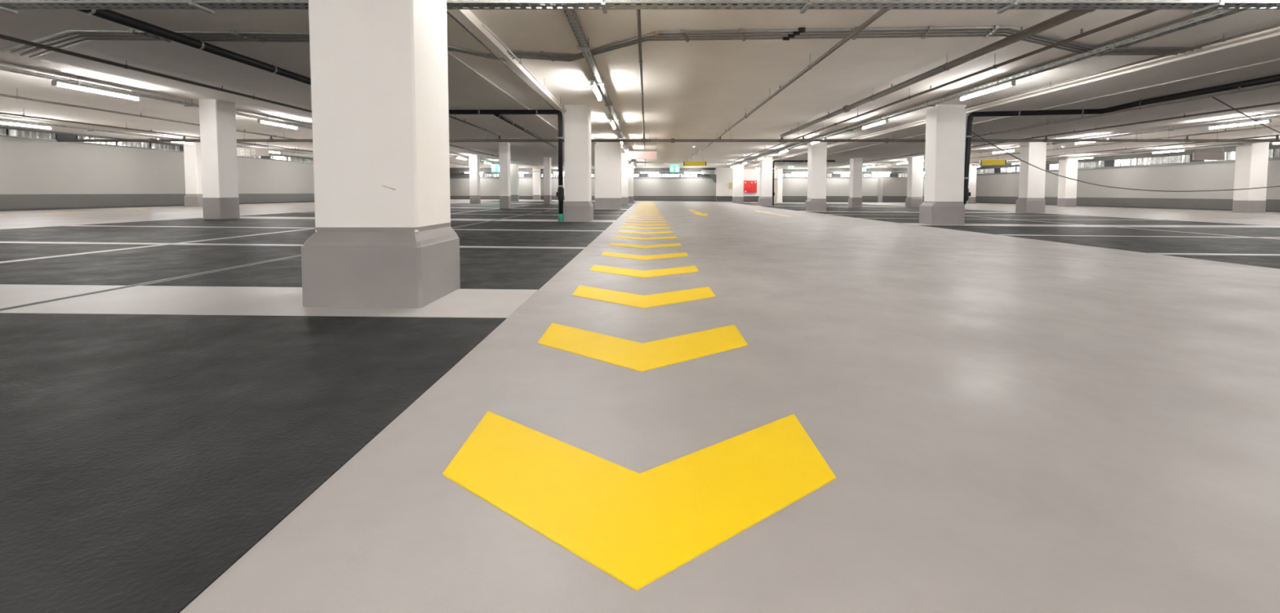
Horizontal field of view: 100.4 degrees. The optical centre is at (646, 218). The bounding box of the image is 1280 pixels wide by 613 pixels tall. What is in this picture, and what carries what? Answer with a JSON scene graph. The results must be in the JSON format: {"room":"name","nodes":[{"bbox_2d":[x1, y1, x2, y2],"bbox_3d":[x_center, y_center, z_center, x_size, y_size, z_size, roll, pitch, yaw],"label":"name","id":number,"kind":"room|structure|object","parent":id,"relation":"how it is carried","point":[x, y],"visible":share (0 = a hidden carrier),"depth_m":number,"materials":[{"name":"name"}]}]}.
{"room":"parking garage","nodes":[
{"label":"parking garage","id":0,"kind":"room"},
{"bbox_2d":[0,125,314,194],"bbox_3d":[-20.375,-1.593,18.244,0.650,3.400,54.600,0,3,0],"label":"wall","id":1,"kind":"structure","parent":0,"point":[33,161],"depth_m":19.95,"materials":[{"name":"white paint"}]},
{"bbox_2d":[0,193,314,211],"bbox_3d":[-20.080,-0.452,17.999,0.060,0.745,54.000,0,3,0],"label":"baseboard","id":2,"kind":"structure","parent":1,"relation":"attached to","point":[7,202],"depth_m":20.08,"materials":[{"name":"grey paint"}]},
{"bbox_2d":[0,199,1279,612],"bbox_3d":[3.100,-0.055,18.319,47.600,0.520,55.200,0,3,0],"label":"floor","id":3,"kind":"structure","parent":0,"point":[1076,409],"depth_m":1.73,"materials":[{"name":"paint"}]},
{"bbox_2d":[183,142,202,207],"bbox_3d":[-18.375,-1.814,21.737,0.550,2.720,0.600,0,3,0],"label":"column","id":4,"kind":"structure","parent":3,"relation":"on","point":[192,153],"depth_m":21.50,"materials":[{"name":"grey paint"}]},
{"bbox_2d":[198,98,239,219],"bbox_3d":[-9.800,-1.339,12.239,0.400,2.742,0.580,0,3,0],"label":"column","id":5,"kind":"structure","parent":3,"relation":"on","point":[217,117],"depth_m":12.01,"materials":[{"name":"grey paint"}]},
{"bbox_2d":[301,0,460,307],"bbox_3d":[-1.692,-0.867,3.432,0.715,2.823,0.680,0,3,0],"label":"column","id":6,"kind":"structure","parent":3,"relation":"on","point":[384,236],"depth_m":3.18,"materials":[{"name":"grey paint"}]},
{"bbox_2d":[469,155,480,203],"bbox_3d":[-9.725,-2.216,30.178,0.450,2.743,0.500,0,3,0],"label":"column","id":7,"kind":"structure","parent":3,"relation":"on","point":[474,160],"depth_m":29.95,"materials":[{"name":"grey paint"}]},
{"bbox_2d":[498,142,511,208],"bbox_3d":[-5.675,-1.764,21.364,0.350,2.783,0.450,0,3,0],"label":"column","id":8,"kind":"structure","parent":3,"relation":"on","point":[504,147],"depth_m":21.17,"materials":[{"name":"grey paint"}]},
{"bbox_2d":[510,164,519,200],"bbox_3d":[-9.640,-2.645,38.967,0.480,2.744,0.500,0,3,0],"label":"column","id":9,"kind":"structure","parent":3,"relation":"on","point":[513,167],"depth_m":38.73,"materials":[{"name":"grey paint"}]},
{"bbox_2d":[532,167,541,199],"bbox_3d":[-9.175,-2.914,44.511,0.550,2.748,0.600,0,3,0],"label":"column","id":10,"kind":"structure","parent":3,"relation":"on","point":[535,171],"depth_m":44.22,"materials":[{"name":"grey paint"}]},
{"bbox_2d":[543,157,551,204],"bbox_3d":[-5.640,-2.204,30.354,0.360,2.784,0.450,0,3,0],"label":"column","id":11,"kind":"structure","parent":3,"relation":"on","point":[547,161],"depth_m":30.14,"materials":[{"name":"grey paint"}]},
{"bbox_2d":[563,104,593,221],"bbox_3d":[-1.680,-1.336,13.020,0.690,2.823,0.700,0,3,0],"label":"column","id":12,"kind":"structure","parent":3,"relation":"on","point":[578,206],"depth_m":12.72,"materials":[{"name":"grey paint"}]},
{"bbox_2d":[594,142,621,208],"bbox_3d":[-1.607,-1.790,22.314,1.075,2.824,0.750,0,3,0],"label":"column","id":13,"kind":"structure","parent":3,"relation":"on","point":[607,155],"depth_m":21.95,"materials":[{"name":"grey paint"}]},
{"bbox_2d":[621,155,628,204],"bbox_3d":[-1.583,-2.199,30.679,1.035,2.824,0.700,0,3,0],"label":"column","id":14,"kind":"structure","parent":3,"relation":"on","point":[624,162],"depth_m":30.34,"materials":[{"name":"grey paint"}]},
{"bbox_2d":[628,164,633,201],"bbox_3d":[-1.518,-2.629,39.469,1.065,2.825,0.700,0,3,0],"label":"column","id":15,"kind":"structure","parent":3,"relation":"on","point":[630,166],"depth_m":39.12,"materials":[{"name":"grey paint"}]},
{"bbox_2d":[442,411,835,591],"bbox_3d":[-0.018,0.637,1.315,0.970,0.017,0.754,0,3,0],"label":"chevron","id":16,"kind":"object","parent":3,"relation":"on","point":[636,528],"visible":1,"depth_m":1.25,"materials":[{"name":"yellow paint"}]},
{"bbox_2d":[537,322,747,372],"bbox_3d":[-0.018,0.581,2.459,0.970,0.017,0.754,0,3,0],"label":"chevron","id":17,"kind":"object","parent":3,"relation":"on","point":[640,357],"visible":1,"depth_m":2.42,"materials":[{"name":"yellow paint"}]},
{"bbox_2d":[572,285,715,308],"bbox_3d":[-0.018,0.525,3.604,0.970,0.017,0.754,0,3,0],"label":"chevron","id":18,"kind":"object","parent":3,"relation":"on","point":[608,295],"visible":1,"depth_m":3.58,"materials":[{"name":"yellow paint"}]},
{"bbox_2d":[590,264,698,278],"bbox_3d":[-0.018,0.469,4.749,0.970,0.017,0.754,0,3,0],"label":"chevron","id":19,"kind":"object","parent":3,"relation":"on","point":[621,271],"visible":1,"depth_m":4.73,"materials":[{"name":"yellow paint"}]},
{"bbox_2d":[600,251,688,260],"bbox_3d":[-0.018,0.413,5.893,0.970,0.017,0.754,0,3,0],"label":"chevron","id":20,"kind":"object","parent":3,"relation":"on","point":[605,253],"visible":1,"depth_m":5.87,"materials":[{"name":"yellow paint"}]},
{"bbox_2d":[608,242,681,248],"bbox_3d":[-0.018,0.357,7.038,0.970,0.017,0.754,0,3,0],"label":"chevron","id":21,"kind":"object","parent":3,"relation":"on","point":[611,243],"visible":1,"depth_m":7.02,"materials":[{"name":"yellow paint"}]},
{"bbox_2d":[613,235,676,239],"bbox_3d":[-0.018,0.301,8.182,0.970,0.017,0.754,0,3,0],"label":"chevron","id":22,"kind":"object","parent":3,"relation":"on","point":[615,237],"visible":1,"depth_m":8.17,"materials":[{"name":"yellow paint"}]},
{"bbox_2d":[617,230,673,234],"bbox_3d":[-0.018,0.245,9.327,0.970,0.017,0.754,0,3,0],"label":"chevron","id":23,"kind":"object","parent":3,"relation":"on","point":[628,232],"visible":1,"depth_m":9.32,"materials":[{"name":"yellow paint"}]},
{"bbox_2d":[621,226,670,229],"bbox_3d":[-0.018,0.189,10.472,0.970,0.017,0.754,0,3,0],"label":"chevron","id":24,"kind":"object","parent":3,"relation":"on","point":[621,227],"visible":0.96,"depth_m":10.44,"materials":[{"name":"yellow paint"}]},
{"bbox_2d":[623,223,667,226],"bbox_3d":[-0.018,0.133,11.616,0.970,0.017,0.754,0,3,0],"label":"chevron","id":25,"kind":"object","parent":3,"relation":"on","point":[624,224],"visible":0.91,"depth_m":11.54,"materials":[{"name":"yellow paint"}]},
{"bbox_2d":[626,220,666,222],"bbox_3d":[-0.018,0.077,12.761,0.970,0.017,0.754,0,3,0],"label":"chevron","id":26,"kind":"object","parent":3,"relation":"on","point":[626,220],"visible":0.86,"depth_m":12.76,"materials":[{"name":"yellow paint"}]},
{"bbox_2d":[627,218,664,220],"bbox_3d":[-0.018,0.021,13.906,0.970,0.017,0.754,0,3,0],"label":"chevron","id":27,"kind":"object","parent":3,"relation":"on","point":[628,219],"visible":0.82,"depth_m":13.92,"materials":[{"name":"yellow paint"}]},
{"bbox_2d":[629,216,662,217],"bbox_3d":[-0.018,-0.035,15.050,0.970,0.017,0.754,0,3,0],"label":"chevron","id":28,"kind":"object","parent":3,"relation":"on","point":[629,216],"visible":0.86,"depth_m":14.90,"materials":[{"name":"yellow paint"}]},
{"bbox_2d":[688,209,707,216],"bbox_3d":[1.830,-0.220,19.212,0.540,0.013,6.400,0,3,0],"label":"floor marking","id":29,"kind":"object","parent":3,"relation":"on","point":[693,211],"depth_m":18.23,"materials":[{"name":"yellow paint"}]},
{"bbox_2d":[732,164,743,202],"bbox_3d":[6.895,-2.623,40.220,0.750,2.909,0.600,0,3,0],"label":"column","id":30,"kind":"structure","parent":3,"relation":"on","point":[738,171],"depth_m":39.93,"materials":[{"name":"grey paint"}]},
{"bbox_2d":[758,156,773,205],"bbox_3d":[6.970,-2.186,31.281,0.700,2.910,0.700,0,3,0],"label":"column","id":31,"kind":"structure","parent":3,"relation":"on","point":[765,198],"depth_m":30.99,"materials":[{"name":"grey paint"}]},
{"bbox_2d":[754,210,790,216],"bbox_3d":[4.450,-0.206,19.463,0.540,0.013,5.900,0,3,0],"label":"floor marking","id":32,"kind":"object","parent":3,"relation":"on","point":[754,211],"depth_m":18.92,"materials":[{"name":"yellow paint"}]},
{"bbox_2d":[804,142,826,211],"bbox_3d":[7.140,-1.754,22.466,0.700,2.911,0.650,0,3,0],"label":"column","id":33,"kind":"structure","parent":3,"relation":"on","point":[817,152],"depth_m":22.19,"materials":[{"name":"grey paint"}]},
{"bbox_2d":[848,158,862,206],"bbox_3d":[12.226,-2.158,31.232,0.593,2.960,0.600,0,3,0],"label":"column","id":34,"kind":"structure","parent":3,"relation":"on","point":[855,199],"depth_m":30.99,"materials":[{"name":"grey paint"}]},
{"bbox_2d":[905,155,923,206],"bbox_3d":[15.335,-2.124,30.533,0.730,2.960,0.600,0,3,0],"label":"column","id":35,"kind":"structure","parent":3,"relation":"on","point":[915,164],"depth_m":30.29,"materials":[{"name":"grey paint"}]},
{"bbox_2d":[919,104,966,225],"bbox_3d":[7.190,-1.288,12.953,0.800,2.912,0.600,0,3,0],"label":"column","id":36,"kind":"structure","parent":3,"relation":"on","point":[945,124],"depth_m":12.71,"materials":[{"name":"grey paint"}]},
{"bbox_2d":[965,164,976,203],"bbox_3d":[24.025,-2.567,39.597,0.550,2.960,0.550,0,3,0],"label":"column","id":37,"kind":"structure","parent":3,"relation":"on","point":[972,172],"depth_m":39.32,"materials":[{"name":"grey paint"}]},
{"bbox_2d":[1015,142,1046,213],"bbox_3d":[15.680,-1.694,21.743,0.800,2.960,0.600,0,3,0],"label":"column","id":38,"kind":"structure","parent":3,"relation":"on","point":[1031,199],"depth_m":21.51,"materials":[{"name":"grey paint"}]},
{"bbox_2d":[1057,155,1078,206],"bbox_3d":[24.490,-2.148,31.032,0.660,2.960,0.600,0,3,0],"label":"column","id":39,"kind":"structure","parent":3,"relation":"on","point":[1067,188],"depth_m":30.78,"materials":[{"name":"grey paint"}]},
{"bbox_2d":[1232,142,1269,213],"bbox_3d":[24.620,-1.694,21.743,0.700,2.960,0.600,0,3,0],"label":"column","id":40,"kind":"structure","parent":3,"relation":"on","point":[1251,159],"depth_m":21.50,"materials":[{"name":"grey paint"}]},
{"bbox_2d":[0,8,1279,168],"bbox_3d":[3.100,-3.131,18.169,47.600,0.520,55.200,0,3,0],"label":"ceiling","id":41,"kind":"structure","parent":0,"point":[693,89],"depth_m":9.23,"materials":[{"name":"paint"}]},
{"bbox_2d":[0,115,312,155],"bbox_3d":[-17.480,-2.872,17.531,0.180,0.155,46.700,0,3,0],"label":"cable tray","id":42,"kind":"object","parent":41,"relation":"hanging from","point":[1,118],"visible":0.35,"depth_m":16.97,"materials":[{"name":"metal"}]},
{"bbox_2d":[0,120,52,128],"bbox_3d":[-17.420,-2.631,14.829,0.092,0.114,1.542,0,3,0],"label":"fluorescent light","id":43,"kind":"object","parent":42,"relation":"attached to","point":[40,126],"visible":1,"depth_m":14.95,"materials":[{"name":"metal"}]},
{"bbox_2d":[155,137,193,144],"bbox_3d":[-17.420,-2.868,19.693,0.092,0.114,1.542,0,3,0],"label":"fluorescent light","id":44,"kind":"object","parent":42,"relation":"attached to","point":[191,143],"visible":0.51,"depth_m":20.11,"materials":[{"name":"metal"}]},
{"bbox_2d":[175,142,192,144],"bbox_3d":[-17.420,-2.841,19.695,0.054,0.053,1.480,0,3,0],"label":"diffuser","id":45,"kind":"object","parent":44,"relation":"attached to","point":[191,143],"depth_m":20.17,"materials":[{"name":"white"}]},
{"bbox_2d":[0,111,312,151],"bbox_3d":[-15.400,-2.719,17.038,0.180,0.413,45.700,0,3,0],"label":"pipe","id":46,"kind":"object","parent":41,"relation":"hanging from","point":[184,140],"visible":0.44,"depth_m":15.77,"materials":[{"name":"grey metal"}]},
{"bbox_2d":[0,87,468,165],"bbox_3d":[-12.500,-2.719,17.038,0.180,0.413,45.700,0,3,0],"label":"pipe","id":47,"kind":"object","parent":41,"relation":"hanging from","point":[271,140],"visible":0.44,"depth_m":12.67,"materials":[{"name":"grey metal"}]},
{"bbox_2d":[0,65,498,164],"bbox_3d":[-10.290,-2.872,17.531,0.180,0.155,46.700,0,3,0],"label":"cable tray","id":48,"kind":"object","parent":41,"relation":"hanging from","point":[2,67],"visible":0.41,"depth_m":10.48,"materials":[{"name":"metal"}]},
{"bbox_2d":[51,80,140,100],"bbox_3d":[-10.230,-2.393,9.965,0.092,0.114,1.542,0,3,0],"label":"fluorescent light","id":49,"kind":"object","parent":48,"relation":"attached to","point":[54,82],"visible":1,"depth_m":9.85,"materials":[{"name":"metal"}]},
{"bbox_2d":[257,119,297,128],"bbox_3d":[-10.230,-2.631,14.829,0.092,0.114,1.542,0,3,0],"label":"fluorescent light","id":50,"kind":"object","parent":48,"relation":"attached to","point":[262,121],"visible":1,"depth_m":14.72,"materials":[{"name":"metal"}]},
{"bbox_2d":[236,142,269,155],"bbox_3d":[-15.440,-2.788,20.914,1.220,0.655,0.069,0,3,0],"label":"sign","id":51,"kind":"object","parent":41,"relation":"hanging from","point":[240,151],"visible":0.94,"depth_m":20.89,"materials":[{"name":"beige"}]},
{"bbox_2d":[0,34,542,167],"bbox_3d":[-7.800,-2.669,17.040,0.180,0.313,45.700,0,3,0],"label":"pipe","id":52,"kind":"object","parent":41,"relation":"hanging from","point":[2,36],"visible":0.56,"depth_m":8.27,"materials":[{"name":"grey metal"}]},
{"bbox_2d":[74,8,564,221],"bbox_3d":[-3.868,-0.825,3.462,3.827,2.670,18.396,0,3,0],"label":"drain pipe","id":53,"kind":"object","parent":41,"relation":"hanging from","point":[106,14],"visible":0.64,"depth_m":7.57,"materials":[{"name":"metal"}]},
{"bbox_2d":[558,213,563,221],"bbox_3d":[-2.030,-0.027,12.634,0.124,0.180,0.124,0,3,0],"label":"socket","id":54,"kind":"object","parent":53,"relation":"attached to","point":[560,215],"depth_m":12.58,"materials":[{"name":"teal plastic"}]},
{"bbox_2d":[557,187,564,200],"bbox_3d":[-2.030,-0.577,12.607,0.151,0.320,0.151,0,3,0],"label":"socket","id":55,"kind":"object","parent":53,"relation":"attached to","point":[560,190],"depth_m":12.54,"materials":[{"name":"black plastic"}]},
{"bbox_2d":[448,115,502,142],"bbox_3d":[-4.900,-2.585,15.330,0.180,0.313,4.976,0,3,0],"label":"pipe","id":56,"kind":"object","parent":41,"relation":"hanging from","point":[499,140],"visible":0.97,"depth_m":15.65,"materials":[{"name":"grey metal"}]},
{"bbox_2d":[491,160,499,172],"bbox_3d":[-9.800,-3.429,34.896,0.700,0.740,0.056,0,3,0],"label":"exit sign","id":57,"kind":"object","parent":41,"relation":"hanging from","point":[495,168],"visible":0.89,"depth_m":34.88,"materials":[{"name":"teal plastic"}]},
{"bbox_2d":[447,50,564,134],"bbox_3d":[-2.780,-2.331,7.545,0.043,0.041,26.700,0,3,0],"label":"conduit","id":58,"kind":"object","parent":41,"relation":"attached to","point":[448,52],"visible":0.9,"depth_m":9.46,"materials":[{"name":"grey metal"}]},
{"bbox_2d":[446,9,591,142],"bbox_3d":[-2.170,-2.337,7.545,0.022,0.022,26.700,0,3,0],"label":"conduit","id":59,"kind":"object","parent":41,"relation":"attached to","point":[447,11],"visible":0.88,"depth_m":7.40,"materials":[{"name":"grey metal"}]},
{"bbox_2d":[482,23,567,111],"bbox_3d":[-1.908,-2.450,9.460,0.168,0.211,6.064,0,3,0],"label":"conduit","id":60,"kind":"object","parent":41,"relation":"hanging from","point":[486,28],"visible":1,"depth_m":7.79,"materials":[{"name":"white metal"}]},
{"bbox_2d":[493,114,557,148],"bbox_3d":[-3.635,-2.708,17.013,0.096,0.234,8.751,0,3,0],"label":"drain pipe","id":61,"kind":"object","parent":41,"relation":"hanging from","point":[500,116],"visible":0.79,"depth_m":15.40,"materials":[{"name":"metal"}]},
{"bbox_2d":[562,8,636,167],"bbox_3d":[-0.850,-2.872,17.531,0.170,0.155,46.700,0,3,0],"label":"cable tray","id":62,"kind":"object","parent":41,"relation":"hanging from","point":[584,48],"visible":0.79,"depth_m":8.01,"materials":[{"name":"metal"}]},
{"bbox_2d":[589,80,601,100],"bbox_3d":[-0.945,-2.393,9.965,0.092,0.114,1.542,0,3,0],"label":"fluorescent light","id":63,"kind":"object","parent":62,"relation":"attached to","point":[593,84],"visible":1,"depth_m":9.72,"materials":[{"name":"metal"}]},
{"bbox_2d":[591,85,600,100],"bbox_3d":[-0.945,-2.366,9.966,0.054,0.053,1.480,0,3,0],"label":"diffuser","id":64,"kind":"object","parent":63,"relation":"attached to","point":[594,87],"depth_m":9.98,"materials":[{"name":"white plastic"}]},
{"bbox_2d":[608,119,615,128],"bbox_3d":[-0.945,-2.631,14.829,0.092,0.114,1.542,0,3,0],"label":"fluorescent light","id":65,"kind":"object","parent":62,"relation":"attached to","point":[611,122],"visible":1,"depth_m":14.54,"materials":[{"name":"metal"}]},
{"bbox_2d":[0,24,1202,61],"bbox_3d":[-0.518,-2.377,7.398,16.837,0.156,1.903,0,3,0],"label":"ceiling pipe","id":66,"kind":"object","parent":41,"relation":"attached to","point":[799,33],"visible":0.72,"depth_m":6.92,"materials":[{"name":"metal"}]},
{"bbox_2d":[0,0,1279,13],"bbox_3d":[3.050,-2.158,5.026,44.500,0.360,0.245,0,3,0],"label":"cable tray","id":67,"kind":"object","parent":41,"relation":"hanging from","point":[9,6],"visible":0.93,"depth_m":5.01,"materials":[{"name":"metal"}]},
{"bbox_2d":[625,137,657,159],"bbox_3d":[-0.210,-2.665,20.124,1.180,0.822,0.060,0,3,0],"label":"sign","id":68,"kind":"object","parent":41,"relation":"hanging from","point":[634,154],"visible":0.89,"depth_m":20.11,"materials":[{"name":"pink"}]},
{"bbox_2d":[635,8,646,166],"bbox_3d":[-0.090,-2.719,17.038,0.180,0.413,45.700,0,3,0],"label":"pipe","id":69,"kind":"object","parent":41,"relation":"hanging from","point":[638,13],"visible":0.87,"depth_m":8.00,"materials":[{"name":"grey metal"}]},
{"bbox_2d":[56,129,1275,142],"bbox_3d":[2.650,-2.745,17.757,44.500,0.431,0.149,0,3,0],"label":"pipe","id":70,"kind":"object","parent":41,"relation":"hanging from","point":[150,140],"visible":0.82,"depth_m":17.72,"materials":[{"name":"grey metal"}]},
{"bbox_2d":[670,164,679,172],"bbox_3d":[2.095,-3.768,39.886,0.690,0.550,0.056,0,3,0],"label":"exit sign","id":71,"kind":"object","parent":41,"relation":"hanging from","point":[673,169],"visible":1,"depth_m":39.87,"materials":[{"name":"teal plastic"}]},
{"bbox_2d":[683,155,706,165],"bbox_3d":[2.705,-3.259,29.936,1.280,0.595,0.130,0,3,0],"label":"sign","id":72,"kind":"object","parent":41,"relation":"hanging from","point":[685,163],"visible":1,"depth_m":29.89,"materials":[{"name":"yellow plastic"}]},
{"bbox_2d":[686,8,890,161],"bbox_3d":[2.450,-2.548,13.542,0.180,0.413,38.700,0,3,0],"label":"pipe","id":73,"kind":"object","parent":41,"relation":"hanging from","point":[882,11],"visible":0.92,"depth_m":7.78,"materials":[{"name":"grey metal"}]},
{"bbox_2d":[772,160,835,205],"bbox_3d":[9.180,-2.198,31.223,3.641,2.840,0.135,0,3,0],"label":"drain pipe","id":74,"kind":"object","parent":41,"relation":"hanging from","point":[773,171],"visible":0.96,"depth_m":31.15,"materials":[{"name":"metal"}]},
{"bbox_2d":[779,8,1096,142],"bbox_3d":[4.500,-2.180,6.014,0.180,0.413,23.626,0,3,0],"label":"pipe","id":75,"kind":"object","parent":41,"relation":"hanging from","point":[1071,14],"visible":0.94,"depth_m":7.40,"materials":[{"name":"grey metal"}]},
{"bbox_2d":[714,8,1161,168],"bbox_3d":[5.220,-2.743,17.537,0.180,0.413,46.700,0,3,0],"label":"pipe","id":76,"kind":"object","parent":41,"relation":"hanging from","point":[1148,11],"visible":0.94,"depth_m":7.77,"materials":[{"name":"grey metal"}]},
{"bbox_2d":[728,8,1248,167],"bbox_3d":[6.390,-2.872,17.531,0.190,0.155,46.700,0,3,0],"label":"cable tray","id":77,"kind":"object","parent":41,"relation":"hanging from","point":[1223,12],"visible":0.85,"depth_m":7.86,"materials":[{"name":"metal"}]},
{"bbox_2d":[862,119,888,128],"bbox_3d":[6.330,-2.631,14.829,0.092,0.114,1.542,0,3,0],"label":"fluorescent light","id":78,"kind":"object","parent":77,"relation":"attached to","point":[882,121],"visible":1,"depth_m":14.71,"materials":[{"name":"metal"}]},
{"bbox_2d":[959,80,1016,100],"bbox_3d":[6.330,-2.393,9.965,0.092,0.114,1.542,0,3,0],"label":"fluorescent light","id":79,"kind":"object","parent":77,"relation":"attached to","point":[1012,82],"visible":1,"depth_m":9.84,"materials":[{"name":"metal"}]},
{"bbox_2d":[979,152,1006,164],"bbox_3d":[18.140,-3.134,27.940,1.330,0.650,0.130,0,3,0],"label":"sign","id":80,"kind":"object","parent":41,"relation":"hanging from","point":[997,162],"visible":0.89,"depth_m":27.89,"materials":[{"name":"yellow plastic"}]},
{"bbox_2d":[745,23,1279,166],"bbox_3d":[7.560,-2.893,17.530,0.048,0.113,46.700,0,3,0],"label":"conduit","id":81,"kind":"object","parent":41,"relation":"attached to","point":[1224,39],"visible":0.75,"depth_m":8.49,"materials":[{"name":"grey metal"}]},
{"bbox_2d":[775,58,1279,165],"bbox_3d":[9.350,-2.827,17.533,0.024,0.024,46.700,0,3,0],"label":"conduit","id":82,"kind":"object","parent":41,"relation":"attached to","point":[1276,59],"visible":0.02,"depth_m":10.13,"materials":[{"name":"grey metal"}]},
{"bbox_2d":[826,102,1279,167],"bbox_3d":[13.300,-2.669,17.040,0.180,0.313,45.700,0,3,0],"label":"pipe","id":83,"kind":"object","parent":41,"relation":"hanging from","point":[1046,140],"visible":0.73,"depth_m":14.64,"materials":[{"name":"grey metal"}]},
{"bbox_2d":[862,115,1279,167],"bbox_3d":[16.500,-2.872,17.531,0.180,0.155,46.700,0,3,0],"label":"cable tray","id":84,"kind":"object","parent":41,"relation":"hanging from","point":[1275,116],"visible":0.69,"depth_m":17.16,"materials":[{"name":"metal"}]},
{"bbox_2d":[992,149,1016,153],"bbox_3d":[16.450,-3.106,24.558,0.092,0.114,1.542,0,3,0],"label":"fluorescent light","id":85,"kind":"object","parent":84,"relation":"attached to","point":[1008,150],"visible":0.91,"depth_m":24.48,"materials":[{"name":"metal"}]},
{"bbox_2d":[1074,137,1111,144],"bbox_3d":[16.450,-2.868,19.693,0.092,0.114,1.542,0,3,0],"label":"fluorescent light","id":86,"kind":"object","parent":84,"relation":"attached to","point":[1075,143],"visible":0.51,"depth_m":20.12,"materials":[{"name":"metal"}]},
{"bbox_2d":[1208,119,1271,128],"bbox_3d":[16.450,-2.631,14.829,0.092,0.114,1.542,0,3,0],"label":"fluorescent light","id":87,"kind":"object","parent":84,"relation":"attached to","point":[1264,121],"visible":1,"depth_m":14.77,"materials":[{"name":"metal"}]},
{"bbox_2d":[887,124,1279,167],"bbox_3d":[18.000,-2.719,17.038,0.180,0.413,45.700,0,3,0],"label":"pipe","id":88,"kind":"object","parent":41,"relation":"hanging from","point":[1187,139],"visible":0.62,"depth_m":18.12,"materials":[{"name":"grey metal"}]},
{"bbox_2d":[973,142,1261,165],"bbox_3d":[24.060,-2.872,17.531,0.180,0.155,46.700,0,3,0],"label":"cable tray","id":89,"kind":"object","parent":41,"relation":"hanging from","point":[1239,143],"visible":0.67,"depth_m":25.20,"materials":[{"name":"metal"}]},
{"bbox_2d":[1070,156,1094,159],"bbox_3d":[24.030,-3.344,29.422,0.092,0.114,1.542,0,3,0],"label":"fluorescent light","id":90,"kind":"object","parent":89,"relation":"attached to","point":[1084,157],"visible":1,"depth_m":29.39,"materials":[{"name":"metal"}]},
{"bbox_2d":[1071,157,1093,159],"bbox_3d":[24.030,-3.317,29.423,0.054,0.053,1.480,0,3,0],"label":"diffuser","id":91,"kind":"object","parent":90,"relation":"attached to","point":[1073,158],"depth_m":29.55,"materials":[{"name":"white plastic"}]},
{"bbox_2d":[1151,149,1186,153],"bbox_3d":[24.030,-3.106,24.558,0.092,0.114,1.542,0,3,0],"label":"fluorescent light","id":92,"kind":"object","parent":89,"relation":"attached to","point":[1175,150],"visible":1,"depth_m":24.53,"materials":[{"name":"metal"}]},
{"bbox_2d":[963,74,1279,205],"bbox_3d":[9.101,-0.962,3.647,3.154,2.414,18.779,0,3,0],"label":"drain pipe","id":93,"kind":"object","parent":41,"relation":"hanging from","point":[1273,78],"visible":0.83,"depth_m":12.39,"materials":[{"name":"metal"}]},
{"bbox_2d":[963,187,968,200],"bbox_3d":[7.738,-0.594,12.966,0.162,0.320,0.162,0,3,0],"label":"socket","id":94,"kind":"object","parent":93,"relation":"attached to","point":[966,196],"depth_m":12.90,"materials":[{"name":"black plastic"}]},
{"bbox_2d":[970,133,1279,163],"bbox_3d":[21.000,-2.719,17.038,0.180,0.413,45.700,0,3,0],"label":"pipe","id":95,"kind":"object","parent":41,"relation":"hanging from","point":[1277,139],"visible":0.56,"depth_m":21.86,"materials":[{"name":"grey metal"}]},
{"bbox_2d":[972,96,1279,191],"bbox_3d":[12.649,-1.589,11.937,9.609,1.972,2.022,0,3,0],"label":"cable","id":96,"kind":"object","parent":41,"relation":"hanging from","point":[1212,96],"visible":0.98,"depth_m":12.96,"materials":[{"name":"grey plastic"}]},
{"bbox_2d":[972,82,1279,137],"bbox_3d":[10.450,-2.464,12.858,0.180,0.313,9.926,0,3,0],"label":"pipe","id":97,"kind":"object","parent":41,"relation":"hanging from","point":[1239,90],"visible":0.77,"depth_m":11.10,"materials":[{"name":"grey metal"}]},
{"bbox_2d":[1192,144,1225,159],"bbox_3d":[24.475,-2.893,23.216,1.350,0.670,0.060,0,3,0],"label":"sign","id":98,"kind":"object","parent":41,"relation":"hanging from","point":[1196,156],"visible":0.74,"depth_m":23.20,"materials":[{"name":"beige"}]},
{"bbox_2d":[449,167,924,202],"bbox_3d":[3.100,-2.890,44.762,47.600,3.400,1.500,0,3,0],"label":"wall","id":99,"kind":"structure","parent":0,"point":[664,183],"depth_m":44.91,"materials":[{"name":"white paint"}]},
{"bbox_2d":[449,195,924,202],"bbox_3d":[3.100,-1.537,44.527,46.400,0.720,0.922,0,3,0],"label":"baseboard","id":100,"kind":"structure","parent":99,"relation":"attached to","point":[685,198],"depth_m":44.95,"materials":[{"name":"grey paint"}]},
{"bbox_2d":[701,169,716,182],"bbox_3d":[5.200,-3.542,44.580,1.240,1.060,0.440,0,3,0],"label":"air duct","id":101,"kind":"object","parent":99,"relation":"attached to","point":[712,173],"visible":1,"depth_m":44.37,"materials":[{"name":"metal"}]},
{"bbox_2d":[743,180,756,192],"bbox_3d":[8.680,-2.689,44.752,1.080,1.000,0.280,0,3,0],"label":"upper cabinet","id":102,"kind":"object","parent":99,"relation":"attached to","point":[749,186],"visible":0.97,"depth_m":44.62,"materials":[{"name":"red metal"}]},
{"bbox_2d":[773,178,777,201],"bbox_3d":[10.465,-2.381,44.792,0.970,1.960,0.110,0,3,0],"label":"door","id":103,"kind":"structure","parent":99,"relation":"in","point":[775,180],"depth_m":44.78,"materials":[{"name":"beige"}]},
{"bbox_2d":[975,142,1279,199],"bbox_3d":[26.570,-1.593,18.244,0.660,3.400,54.600,0,3,0],"label":"wall","id":104,"kind":"structure","parent":0,"point":[1171,171],"depth_m":28.10,"materials":[{"name":"white paint"}]},
{"bbox_2d":[975,195,1279,212],"bbox_3d":[26.280,-0.235,18.010,0.060,0.710,54.000,0,3,0],"label":"baseboard","id":105,"kind":"structure","parent":104,"relation":"attached to","point":[1272,205],"depth_m":27.82,"materials":[{"name":"grey paint"}]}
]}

